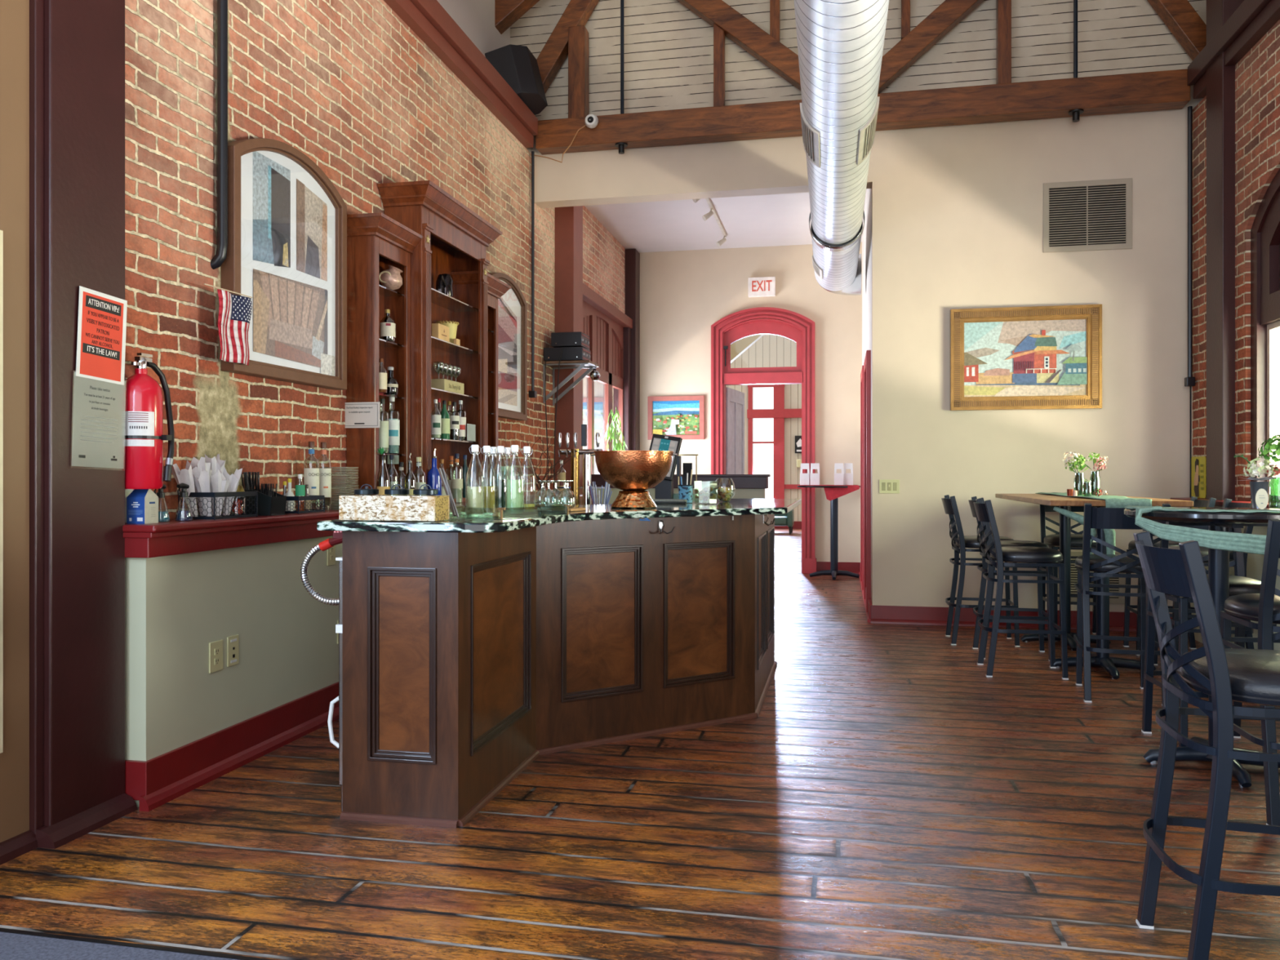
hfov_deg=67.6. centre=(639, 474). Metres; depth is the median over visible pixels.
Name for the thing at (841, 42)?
air duct
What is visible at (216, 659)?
socket
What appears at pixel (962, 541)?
bar stool
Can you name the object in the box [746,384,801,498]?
window
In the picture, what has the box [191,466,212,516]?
napkin
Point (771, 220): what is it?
ceiling
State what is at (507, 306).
print
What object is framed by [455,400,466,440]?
bottle
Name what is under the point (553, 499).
countertop
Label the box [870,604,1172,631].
baseboard
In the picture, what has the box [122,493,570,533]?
countertop
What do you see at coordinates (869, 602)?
baseboard
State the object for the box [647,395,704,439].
picture
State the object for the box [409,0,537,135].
trim
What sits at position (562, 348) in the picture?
cable
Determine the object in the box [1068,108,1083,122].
spotlight
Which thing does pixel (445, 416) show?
bottle
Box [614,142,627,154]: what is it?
spotlight
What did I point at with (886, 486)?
light switch
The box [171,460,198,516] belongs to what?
napkin
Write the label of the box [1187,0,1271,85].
trim
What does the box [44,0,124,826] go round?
column
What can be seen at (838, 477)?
box
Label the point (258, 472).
straw
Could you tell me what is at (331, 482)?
plate
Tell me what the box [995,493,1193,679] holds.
wooden table
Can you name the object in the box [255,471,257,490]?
straw
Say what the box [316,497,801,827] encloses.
bar counter
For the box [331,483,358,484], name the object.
plate
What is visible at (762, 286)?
exit sign
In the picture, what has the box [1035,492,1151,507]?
table runner
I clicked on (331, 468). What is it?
plate
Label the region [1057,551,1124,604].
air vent
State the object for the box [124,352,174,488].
fire extinguisher
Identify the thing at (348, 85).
brick wall
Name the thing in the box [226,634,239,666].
outlet
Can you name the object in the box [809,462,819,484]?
box
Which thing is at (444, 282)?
ornament
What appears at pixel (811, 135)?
grille
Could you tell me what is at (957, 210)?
wall
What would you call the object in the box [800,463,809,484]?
box
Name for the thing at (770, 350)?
wall
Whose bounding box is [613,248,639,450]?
trim
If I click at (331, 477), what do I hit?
plate
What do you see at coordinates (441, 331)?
box
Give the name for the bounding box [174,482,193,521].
spray bottle
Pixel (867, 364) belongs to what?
door frame
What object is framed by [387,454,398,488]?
bottle
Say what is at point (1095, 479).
jar
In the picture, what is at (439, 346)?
glass shelf
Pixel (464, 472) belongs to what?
bottle
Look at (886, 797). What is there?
floor
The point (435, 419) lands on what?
bottle
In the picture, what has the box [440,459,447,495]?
bottle
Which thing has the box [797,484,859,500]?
tablecloth
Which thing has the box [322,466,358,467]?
plate
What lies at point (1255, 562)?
wall
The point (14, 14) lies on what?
wall
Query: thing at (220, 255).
pipe
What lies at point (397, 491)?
lidded jar
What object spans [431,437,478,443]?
glass shelf
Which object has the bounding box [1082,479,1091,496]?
jar
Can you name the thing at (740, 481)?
half wall cap
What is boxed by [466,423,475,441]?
menu card
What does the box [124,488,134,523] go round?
panel
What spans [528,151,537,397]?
conduit
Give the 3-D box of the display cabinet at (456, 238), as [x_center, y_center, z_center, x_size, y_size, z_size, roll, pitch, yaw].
[-1.271,-0.770,6.254,0.333,1.913,1.239,0,0,12]
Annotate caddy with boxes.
[236,488,286,515]
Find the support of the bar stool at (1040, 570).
on the floor
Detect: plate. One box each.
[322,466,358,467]
[331,468,358,469]
[331,470,358,471]
[331,471,358,472]
[331,473,358,475]
[331,475,358,476]
[331,476,358,478]
[331,478,358,479]
[331,480,358,481]
[331,481,358,483]
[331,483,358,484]
[331,484,358,486]
[331,486,358,488]
[331,488,358,489]
[331,489,354,491]
[331,491,354,493]
[331,493,354,494]
[331,494,356,496]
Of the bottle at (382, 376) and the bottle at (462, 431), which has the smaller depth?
the bottle at (382, 376)
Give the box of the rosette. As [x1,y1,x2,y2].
[1093,488,1102,496]
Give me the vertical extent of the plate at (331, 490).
0.005 m
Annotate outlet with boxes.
[208,639,222,673]
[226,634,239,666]
[326,545,335,565]
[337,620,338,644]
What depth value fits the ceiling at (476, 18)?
7.90 m
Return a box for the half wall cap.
[591,474,770,488]
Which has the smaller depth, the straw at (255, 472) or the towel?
the straw at (255, 472)
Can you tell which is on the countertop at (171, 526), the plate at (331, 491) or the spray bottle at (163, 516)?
the spray bottle at (163, 516)
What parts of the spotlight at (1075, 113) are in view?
mount plate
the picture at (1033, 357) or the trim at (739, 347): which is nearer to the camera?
the picture at (1033, 357)
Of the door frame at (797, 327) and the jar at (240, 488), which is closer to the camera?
the jar at (240, 488)
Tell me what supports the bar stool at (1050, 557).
on the floor
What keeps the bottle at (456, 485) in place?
on the countertop at (553, 499)
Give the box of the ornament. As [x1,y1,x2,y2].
[435,273,453,297]
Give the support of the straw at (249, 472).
in the caddy
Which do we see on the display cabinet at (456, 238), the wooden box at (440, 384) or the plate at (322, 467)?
the wooden box at (440, 384)
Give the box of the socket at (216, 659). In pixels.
[214,657,219,665]
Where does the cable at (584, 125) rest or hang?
attached to the security camera
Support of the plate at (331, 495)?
on the plate
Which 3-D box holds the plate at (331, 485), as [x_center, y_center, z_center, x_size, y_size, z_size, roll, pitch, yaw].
[-1.597,0.061,5.101,0.136,0.005,0.136,0,0,12]
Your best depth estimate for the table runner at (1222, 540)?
3.76 m
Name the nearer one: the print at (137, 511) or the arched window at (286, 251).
the print at (137, 511)
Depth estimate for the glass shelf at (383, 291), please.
5.65 m
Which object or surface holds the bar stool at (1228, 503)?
on the floor
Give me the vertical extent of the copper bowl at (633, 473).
0.276 m
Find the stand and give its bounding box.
[678,453,697,493]
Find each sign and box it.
[748,276,775,297]
[795,435,801,467]
[1191,456,1205,497]
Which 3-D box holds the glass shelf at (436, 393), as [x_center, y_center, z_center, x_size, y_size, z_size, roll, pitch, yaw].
[-1.329,-0.536,6.266,0.192,0.008,1.020,0,0,12]
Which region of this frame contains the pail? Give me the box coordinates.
[435,320,458,343]
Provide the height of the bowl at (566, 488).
0.086 m
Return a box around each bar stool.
[941,494,1019,646]
[968,496,1049,661]
[973,497,1068,679]
[1040,504,1096,641]
[1073,502,1170,706]
[1123,496,1216,655]
[1133,530,1279,959]
[1141,520,1276,746]
[1154,498,1253,665]
[1220,518,1279,826]
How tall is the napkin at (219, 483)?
0.196 m
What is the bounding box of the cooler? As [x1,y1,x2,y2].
[327,556,342,812]
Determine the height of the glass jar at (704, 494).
0.125 m
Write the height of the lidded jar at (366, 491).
0.119 m
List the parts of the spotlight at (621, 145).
mount plate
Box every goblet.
[533,480,551,506]
[540,480,557,508]
[547,480,564,506]
[556,480,573,508]
[559,480,575,506]
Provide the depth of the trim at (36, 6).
3.19 m
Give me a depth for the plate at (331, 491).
5.13 m
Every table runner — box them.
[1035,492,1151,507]
[1053,506,1115,554]
[1124,506,1279,555]
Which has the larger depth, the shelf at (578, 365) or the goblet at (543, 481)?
the shelf at (578, 365)
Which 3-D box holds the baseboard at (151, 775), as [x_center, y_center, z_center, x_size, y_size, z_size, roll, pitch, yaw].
[-2.129,1.153,2.490,0.210,0.173,9.200,0,0,12]
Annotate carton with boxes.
[126,488,158,524]
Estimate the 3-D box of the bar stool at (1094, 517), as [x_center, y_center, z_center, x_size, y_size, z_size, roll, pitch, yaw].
[2.683,0.698,5.354,0.444,1.084,0.521,0,0,16]
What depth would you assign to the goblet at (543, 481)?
4.25 m
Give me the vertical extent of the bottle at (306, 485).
0.133 m
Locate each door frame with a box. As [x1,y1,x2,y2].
[711,306,816,573]
[863,350,871,612]
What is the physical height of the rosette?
0.048 m
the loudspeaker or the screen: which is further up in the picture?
the loudspeaker
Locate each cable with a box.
[533,124,586,162]
[544,347,563,493]
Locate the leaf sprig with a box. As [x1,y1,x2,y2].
[375,447,388,455]
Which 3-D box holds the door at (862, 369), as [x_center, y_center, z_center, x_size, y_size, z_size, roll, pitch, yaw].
[2.443,0.050,10.446,0.048,2.380,0.950,0,0,12]
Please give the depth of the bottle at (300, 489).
4.59 m
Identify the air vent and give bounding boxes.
[1043,177,1132,253]
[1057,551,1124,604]
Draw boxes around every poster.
[71,372,125,471]
[75,285,127,385]
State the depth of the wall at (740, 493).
9.52 m
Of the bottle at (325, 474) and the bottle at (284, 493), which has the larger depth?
the bottle at (325, 474)
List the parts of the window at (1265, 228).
head panel, sash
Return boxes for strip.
[0,928,273,959]
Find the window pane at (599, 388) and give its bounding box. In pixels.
[582,376,604,474]
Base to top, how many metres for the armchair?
0.600 m
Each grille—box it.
[800,102,820,168]
[812,255,822,279]
[856,96,879,165]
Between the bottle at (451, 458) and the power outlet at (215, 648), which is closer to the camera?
the power outlet at (215, 648)
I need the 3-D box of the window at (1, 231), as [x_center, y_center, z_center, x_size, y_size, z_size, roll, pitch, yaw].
[-2.075,0.055,2.979,0.035,1.670,0.178,0,0,12]
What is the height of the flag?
0.311 m
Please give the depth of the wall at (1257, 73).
6.57 m
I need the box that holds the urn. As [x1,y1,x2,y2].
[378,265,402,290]
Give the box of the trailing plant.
[604,406,626,450]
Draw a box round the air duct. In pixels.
[794,0,888,295]
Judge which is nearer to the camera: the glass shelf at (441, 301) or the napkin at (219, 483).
the napkin at (219, 483)
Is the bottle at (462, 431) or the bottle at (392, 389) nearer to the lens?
the bottle at (392, 389)
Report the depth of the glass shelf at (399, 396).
5.66 m
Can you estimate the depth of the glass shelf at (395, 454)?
5.71 m
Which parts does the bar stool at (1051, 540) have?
leg, leg, plate, foot rail, seat, leg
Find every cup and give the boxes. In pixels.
[677,469,693,502]
[1066,488,1073,496]
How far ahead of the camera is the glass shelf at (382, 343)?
5.64 m
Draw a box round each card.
[345,401,379,427]
[387,455,399,463]
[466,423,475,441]
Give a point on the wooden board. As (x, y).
(536, 508)
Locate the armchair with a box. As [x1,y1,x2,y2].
[774,509,794,534]
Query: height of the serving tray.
0.042 m
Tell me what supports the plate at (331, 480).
on the plate at (331, 482)
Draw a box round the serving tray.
[449,504,571,519]
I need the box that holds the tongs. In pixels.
[437,467,458,518]
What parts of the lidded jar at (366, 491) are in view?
lid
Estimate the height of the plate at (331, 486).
0.005 m
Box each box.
[338,494,449,520]
[431,323,448,342]
[431,378,463,394]
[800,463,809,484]
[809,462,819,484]
[834,462,843,484]
[843,462,853,484]
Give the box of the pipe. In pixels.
[210,0,227,269]
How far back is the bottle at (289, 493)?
4.54 m
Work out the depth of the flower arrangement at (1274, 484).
4.03 m
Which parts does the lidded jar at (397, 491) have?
lid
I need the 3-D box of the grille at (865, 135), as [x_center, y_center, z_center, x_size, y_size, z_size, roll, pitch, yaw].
[1.331,-1.998,5.596,0.114,0.185,0.600,0,0,12]
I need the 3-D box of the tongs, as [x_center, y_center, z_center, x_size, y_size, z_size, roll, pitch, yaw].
[-0.698,0.067,3.503,0.014,0.181,0.142,0,0,-42]
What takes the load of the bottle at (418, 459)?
on the countertop at (553, 499)
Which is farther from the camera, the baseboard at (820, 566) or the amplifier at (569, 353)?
the baseboard at (820, 566)
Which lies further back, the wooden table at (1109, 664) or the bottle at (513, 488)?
the wooden table at (1109, 664)
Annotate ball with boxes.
[590,369,600,380]
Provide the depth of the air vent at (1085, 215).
7.65 m
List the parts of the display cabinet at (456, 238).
panel, crown moulding, panel, panel, frame, panel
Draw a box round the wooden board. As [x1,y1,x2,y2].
[534,506,585,511]
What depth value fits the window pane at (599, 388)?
13.64 m
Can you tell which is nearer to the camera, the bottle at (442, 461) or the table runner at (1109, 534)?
the table runner at (1109, 534)
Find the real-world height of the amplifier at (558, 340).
0.128 m
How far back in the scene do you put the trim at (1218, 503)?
6.58 m
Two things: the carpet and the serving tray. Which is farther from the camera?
the serving tray
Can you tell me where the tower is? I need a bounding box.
[554,424,610,505]
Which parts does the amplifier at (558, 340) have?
trim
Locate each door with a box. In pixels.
[725,386,744,474]
[860,364,863,590]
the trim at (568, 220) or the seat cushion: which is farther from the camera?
the seat cushion
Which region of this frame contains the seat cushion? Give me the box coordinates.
[774,515,786,525]
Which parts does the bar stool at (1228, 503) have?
leg, leg, seat, foot rail, leg, plate, leg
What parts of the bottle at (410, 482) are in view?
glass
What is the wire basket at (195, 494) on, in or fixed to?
on the countertop at (171, 526)
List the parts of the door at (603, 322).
head rail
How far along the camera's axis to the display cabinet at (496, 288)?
7.17 m
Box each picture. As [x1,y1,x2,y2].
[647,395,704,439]
[950,304,1102,410]
[1193,458,1203,497]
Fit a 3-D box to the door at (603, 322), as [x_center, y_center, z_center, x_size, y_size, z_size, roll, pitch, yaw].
[-0.471,-0.745,10.904,0.200,2.470,2.750,0,0,12]
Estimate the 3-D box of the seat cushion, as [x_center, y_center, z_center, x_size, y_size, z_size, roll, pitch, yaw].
[2.852,0.970,20.067,0.500,0.180,0.550,0,0,12]
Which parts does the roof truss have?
tie rod, tie rod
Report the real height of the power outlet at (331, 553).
0.120 m
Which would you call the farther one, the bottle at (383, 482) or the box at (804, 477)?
the box at (804, 477)
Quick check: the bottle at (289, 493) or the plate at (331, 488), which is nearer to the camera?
the bottle at (289, 493)
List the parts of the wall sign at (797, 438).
sign plate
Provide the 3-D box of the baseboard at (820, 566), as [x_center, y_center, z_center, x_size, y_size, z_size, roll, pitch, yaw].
[2.479,1.167,11.936,0.550,0.146,0.018,0,0,12]
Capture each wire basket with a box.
[177,491,257,519]
[284,495,324,514]
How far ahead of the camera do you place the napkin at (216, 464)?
4.07 m
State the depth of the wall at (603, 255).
11.10 m
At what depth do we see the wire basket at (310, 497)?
4.56 m
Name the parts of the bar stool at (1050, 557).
plate, leg, leg, foot rail, seat, leg, leg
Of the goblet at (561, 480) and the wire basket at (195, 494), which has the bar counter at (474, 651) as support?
the goblet at (561, 480)
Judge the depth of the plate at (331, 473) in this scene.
5.05 m
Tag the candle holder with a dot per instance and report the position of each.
(1070, 492)
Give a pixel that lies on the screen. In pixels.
(664, 489)
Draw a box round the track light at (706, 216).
[692,198,726,246]
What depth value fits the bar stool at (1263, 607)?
3.40 m
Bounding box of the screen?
[648,433,682,498]
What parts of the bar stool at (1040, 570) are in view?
plate, leg, leg, foot rail, seat, leg, leg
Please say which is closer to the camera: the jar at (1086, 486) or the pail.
the jar at (1086, 486)
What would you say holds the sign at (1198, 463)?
on the trim at (1218, 503)
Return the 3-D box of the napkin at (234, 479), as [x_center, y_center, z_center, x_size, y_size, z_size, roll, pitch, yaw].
[-1.754,0.069,4.104,0.073,0.212,0.066,0,0,27]
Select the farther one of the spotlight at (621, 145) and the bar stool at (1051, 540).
the spotlight at (621, 145)
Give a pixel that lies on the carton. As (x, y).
(142, 504)
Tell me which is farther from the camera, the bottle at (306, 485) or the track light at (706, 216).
the track light at (706, 216)
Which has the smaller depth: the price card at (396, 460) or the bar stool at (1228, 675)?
the bar stool at (1228, 675)
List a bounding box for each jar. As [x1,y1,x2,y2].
[229,484,245,515]
[354,484,378,495]
[384,484,409,495]
[413,484,438,496]
[694,480,715,504]
[713,478,735,501]
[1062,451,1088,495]
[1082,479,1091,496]
[1084,452,1108,495]
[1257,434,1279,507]
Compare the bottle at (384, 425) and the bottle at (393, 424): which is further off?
the bottle at (393, 424)
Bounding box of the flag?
[204,283,253,365]
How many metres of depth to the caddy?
4.32 m
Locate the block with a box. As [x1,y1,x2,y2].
[453,338,460,346]
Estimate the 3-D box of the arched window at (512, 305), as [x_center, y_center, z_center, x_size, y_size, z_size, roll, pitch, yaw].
[-1.102,-1.035,7.724,0.070,1.150,0.990,0,0,12]
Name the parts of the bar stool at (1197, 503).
leg, leg, seat, foot rail, leg, plate, leg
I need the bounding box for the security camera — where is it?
[585,114,598,128]
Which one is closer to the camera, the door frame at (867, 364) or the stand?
the stand
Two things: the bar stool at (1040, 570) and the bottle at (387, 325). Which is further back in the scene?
the bar stool at (1040, 570)
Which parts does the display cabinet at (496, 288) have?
crown moulding, panel, frame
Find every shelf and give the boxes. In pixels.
[378,284,402,296]
[378,337,402,346]
[378,393,402,399]
[378,453,402,455]
[431,288,478,311]
[431,336,478,354]
[431,387,478,399]
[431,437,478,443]
[542,360,599,405]
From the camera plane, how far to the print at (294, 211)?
4.75 m
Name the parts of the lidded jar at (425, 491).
lid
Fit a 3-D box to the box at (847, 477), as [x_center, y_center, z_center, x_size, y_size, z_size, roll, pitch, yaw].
[2.476,-0.003,11.362,0.110,0.260,0.100,0,0,12]
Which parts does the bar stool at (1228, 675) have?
leg, plate, leg, foot rail, seat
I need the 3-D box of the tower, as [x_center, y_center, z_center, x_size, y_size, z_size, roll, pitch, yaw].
[-0.425,-0.046,7.058,0.420,0.640,0.200,0,0,12]
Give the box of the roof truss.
[494,0,1206,155]
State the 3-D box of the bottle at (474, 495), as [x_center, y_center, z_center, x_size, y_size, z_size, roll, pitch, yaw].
[-0.621,0.020,3.600,0.070,0.262,0.070,0,0,12]
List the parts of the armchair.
backrest, armrest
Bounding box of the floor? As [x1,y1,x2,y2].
[0,528,1279,959]
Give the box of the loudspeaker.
[484,44,547,115]
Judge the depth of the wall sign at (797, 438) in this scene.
21.75 m
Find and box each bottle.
[153,484,170,522]
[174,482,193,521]
[282,481,286,495]
[284,478,294,511]
[294,474,305,511]
[303,441,319,495]
[304,484,311,511]
[315,442,331,511]
[376,454,390,494]
[378,358,386,393]
[378,398,388,452]
[379,309,395,342]
[383,366,398,395]
[384,395,399,453]
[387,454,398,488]
[395,462,405,488]
[404,453,416,494]
[416,457,426,495]
[426,448,441,495]
[431,399,440,438]
[439,400,449,439]
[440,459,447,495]
[445,456,457,488]
[448,401,459,439]
[450,453,462,502]
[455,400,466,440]
[459,454,470,497]
[465,444,484,515]
[477,445,495,513]
[484,446,502,486]
[491,445,509,513]
[500,447,515,479]
[505,444,524,514]
[518,446,535,512]
[557,459,565,493]
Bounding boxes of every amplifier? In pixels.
[543,346,591,360]
[551,331,590,349]
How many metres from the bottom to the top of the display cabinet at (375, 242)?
1.611 m
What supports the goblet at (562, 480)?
on the wooden board
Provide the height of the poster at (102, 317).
0.326 m
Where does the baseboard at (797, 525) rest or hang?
attached to the wall at (770, 350)
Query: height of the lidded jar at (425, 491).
0.119 m
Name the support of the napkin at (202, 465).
in the wire basket at (195, 494)
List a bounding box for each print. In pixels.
[128,502,155,521]
[253,151,334,376]
[497,297,516,405]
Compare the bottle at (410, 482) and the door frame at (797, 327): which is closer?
the bottle at (410, 482)
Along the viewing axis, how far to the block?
6.40 m
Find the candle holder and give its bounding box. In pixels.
[1066,488,1077,496]
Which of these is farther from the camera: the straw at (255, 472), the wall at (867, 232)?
the wall at (867, 232)
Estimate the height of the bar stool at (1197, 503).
1.084 m
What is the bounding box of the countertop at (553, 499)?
[449,494,598,509]
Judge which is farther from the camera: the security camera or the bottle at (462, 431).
the security camera
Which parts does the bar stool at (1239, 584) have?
leg, foot rail, leg, plate, seat, leg, leg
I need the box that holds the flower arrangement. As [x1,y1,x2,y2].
[1233,453,1279,508]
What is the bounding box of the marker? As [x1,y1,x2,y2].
[1255,488,1268,509]
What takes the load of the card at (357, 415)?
attached to the display cabinet at (375, 242)
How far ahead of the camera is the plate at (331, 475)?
5.05 m
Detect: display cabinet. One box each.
[346,212,423,494]
[377,180,502,502]
[451,271,511,471]
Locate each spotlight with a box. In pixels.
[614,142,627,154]
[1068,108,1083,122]
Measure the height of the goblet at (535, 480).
0.122 m
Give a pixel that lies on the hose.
(329, 543)
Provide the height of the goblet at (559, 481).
0.122 m
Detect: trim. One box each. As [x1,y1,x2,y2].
[29,0,44,834]
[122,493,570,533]
[123,516,338,558]
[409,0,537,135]
[554,205,582,494]
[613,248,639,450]
[730,333,764,363]
[1170,497,1279,508]
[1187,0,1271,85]
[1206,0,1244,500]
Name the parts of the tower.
tap handle, tap handle, tap handle, tap handle, tap handle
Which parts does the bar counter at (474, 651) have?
frame, panel moulding, panel, frame, panel, panel moulding, panel, panel moulding, frame, hook plate, panel, panel moulding, panel, panel moulding, frame, panel, panel moulding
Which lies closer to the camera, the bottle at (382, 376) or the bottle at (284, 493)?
the bottle at (284, 493)
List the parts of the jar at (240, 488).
glass, lid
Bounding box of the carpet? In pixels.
[0,931,238,959]
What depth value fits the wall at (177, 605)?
3.98 m
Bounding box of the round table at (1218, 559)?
[1124,506,1279,787]
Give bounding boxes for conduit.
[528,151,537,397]
[1184,106,1195,497]
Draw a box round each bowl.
[547,488,564,506]
[559,488,575,506]
[591,450,677,508]
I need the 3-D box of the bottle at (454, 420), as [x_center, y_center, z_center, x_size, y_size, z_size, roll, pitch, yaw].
[-1.247,-0.357,6.425,0.069,0.258,0.069,0,0,12]
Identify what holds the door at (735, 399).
attached to the door frame at (797, 327)
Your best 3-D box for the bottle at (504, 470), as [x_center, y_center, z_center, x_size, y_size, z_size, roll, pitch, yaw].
[-0.548,0.020,3.950,0.070,0.262,0.070,0,0,12]
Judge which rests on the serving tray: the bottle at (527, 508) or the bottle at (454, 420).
the bottle at (527, 508)
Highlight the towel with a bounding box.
[652,498,687,503]
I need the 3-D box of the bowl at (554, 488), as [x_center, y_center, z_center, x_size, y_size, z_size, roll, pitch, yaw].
[-0.388,0.106,4.400,0.076,0.086,0.076,0,0,12]
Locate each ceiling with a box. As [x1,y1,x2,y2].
[436,0,510,57]
[584,188,866,253]
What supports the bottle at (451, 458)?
on the countertop at (171, 526)
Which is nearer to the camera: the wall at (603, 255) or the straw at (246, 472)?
the straw at (246, 472)
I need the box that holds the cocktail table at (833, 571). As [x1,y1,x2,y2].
[797,485,860,580]
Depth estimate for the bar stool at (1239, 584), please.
4.46 m
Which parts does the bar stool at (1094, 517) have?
leg, leg, seat, foot rail, plate, leg, leg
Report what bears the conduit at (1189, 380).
attached to the wall at (1257, 73)
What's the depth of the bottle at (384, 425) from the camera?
5.39 m
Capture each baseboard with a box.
[0,681,338,865]
[774,521,801,528]
[816,561,860,571]
[858,572,871,622]
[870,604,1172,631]
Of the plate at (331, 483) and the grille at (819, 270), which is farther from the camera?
the grille at (819, 270)
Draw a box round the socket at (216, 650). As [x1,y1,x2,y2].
[214,648,219,655]
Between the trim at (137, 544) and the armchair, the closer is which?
the trim at (137, 544)
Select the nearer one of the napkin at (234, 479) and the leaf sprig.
the napkin at (234, 479)
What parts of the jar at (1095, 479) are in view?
glass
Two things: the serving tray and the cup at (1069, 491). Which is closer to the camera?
the serving tray
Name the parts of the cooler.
door handle, trim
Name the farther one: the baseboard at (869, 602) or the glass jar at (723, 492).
the baseboard at (869, 602)
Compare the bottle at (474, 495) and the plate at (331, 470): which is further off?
the plate at (331, 470)
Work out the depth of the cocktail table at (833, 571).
11.45 m
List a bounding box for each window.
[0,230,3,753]
[221,137,346,390]
[488,272,527,420]
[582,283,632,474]
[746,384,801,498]
[1250,168,1279,499]
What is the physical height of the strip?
0.010 m
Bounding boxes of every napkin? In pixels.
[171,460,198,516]
[191,457,211,515]
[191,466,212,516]
[204,453,226,515]
[209,469,229,515]
[222,466,242,515]
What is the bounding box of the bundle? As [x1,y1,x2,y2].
[586,480,612,504]
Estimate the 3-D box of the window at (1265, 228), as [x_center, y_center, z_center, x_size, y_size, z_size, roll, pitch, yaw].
[4.069,-0.904,5.757,0.140,2.172,1.500,0,0,12]
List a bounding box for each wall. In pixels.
[0,0,29,842]
[124,0,554,519]
[124,535,342,807]
[510,0,1206,613]
[582,205,625,314]
[592,488,764,504]
[612,241,862,562]
[725,333,801,521]
[862,188,871,601]
[1179,525,1279,650]
[1192,19,1279,502]
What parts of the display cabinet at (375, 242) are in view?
panel, panel, crown moulding, frame, panel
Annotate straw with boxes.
[244,471,246,490]
[245,471,248,489]
[248,471,253,489]
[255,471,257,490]
[256,471,259,490]
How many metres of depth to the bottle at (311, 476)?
4.80 m
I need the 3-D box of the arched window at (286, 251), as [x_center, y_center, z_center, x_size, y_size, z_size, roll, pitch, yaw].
[-1.730,-1.035,4.731,0.070,1.150,0.990,0,0,12]
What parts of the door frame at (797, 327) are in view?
transom sash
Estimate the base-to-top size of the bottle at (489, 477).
0.262 m
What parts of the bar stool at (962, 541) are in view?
plate, leg, leg, foot rail, seat, leg, leg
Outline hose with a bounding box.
[300,530,342,605]
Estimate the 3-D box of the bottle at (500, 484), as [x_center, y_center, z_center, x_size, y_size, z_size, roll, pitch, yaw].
[-0.548,0.020,3.760,0.070,0.262,0.070,0,0,12]
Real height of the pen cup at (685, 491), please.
0.188 m
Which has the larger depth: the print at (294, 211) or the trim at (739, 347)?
the trim at (739, 347)
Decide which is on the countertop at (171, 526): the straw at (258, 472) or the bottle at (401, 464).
the bottle at (401, 464)
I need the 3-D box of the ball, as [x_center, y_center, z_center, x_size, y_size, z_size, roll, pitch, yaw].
[-0.417,-0.955,8.895,0.100,0.170,0.100,0,0,12]
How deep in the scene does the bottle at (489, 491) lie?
3.70 m
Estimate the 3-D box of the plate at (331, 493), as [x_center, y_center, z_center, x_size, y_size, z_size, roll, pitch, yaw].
[-1.599,0.105,5.102,0.136,0.005,0.136,0,0,12]
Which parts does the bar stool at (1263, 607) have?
leg, seat, foot rail, leg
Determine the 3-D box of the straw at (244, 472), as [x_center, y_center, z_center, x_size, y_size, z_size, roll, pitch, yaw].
[-1.786,0.085,4.333,0.006,0.189,0.034,0,0,-7]
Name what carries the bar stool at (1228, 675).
on the floor
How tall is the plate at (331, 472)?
0.005 m
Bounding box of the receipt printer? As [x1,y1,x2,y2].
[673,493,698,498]
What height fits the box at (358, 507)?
0.087 m
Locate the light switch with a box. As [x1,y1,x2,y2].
[879,479,899,493]
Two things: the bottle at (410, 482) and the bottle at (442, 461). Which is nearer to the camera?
the bottle at (410, 482)

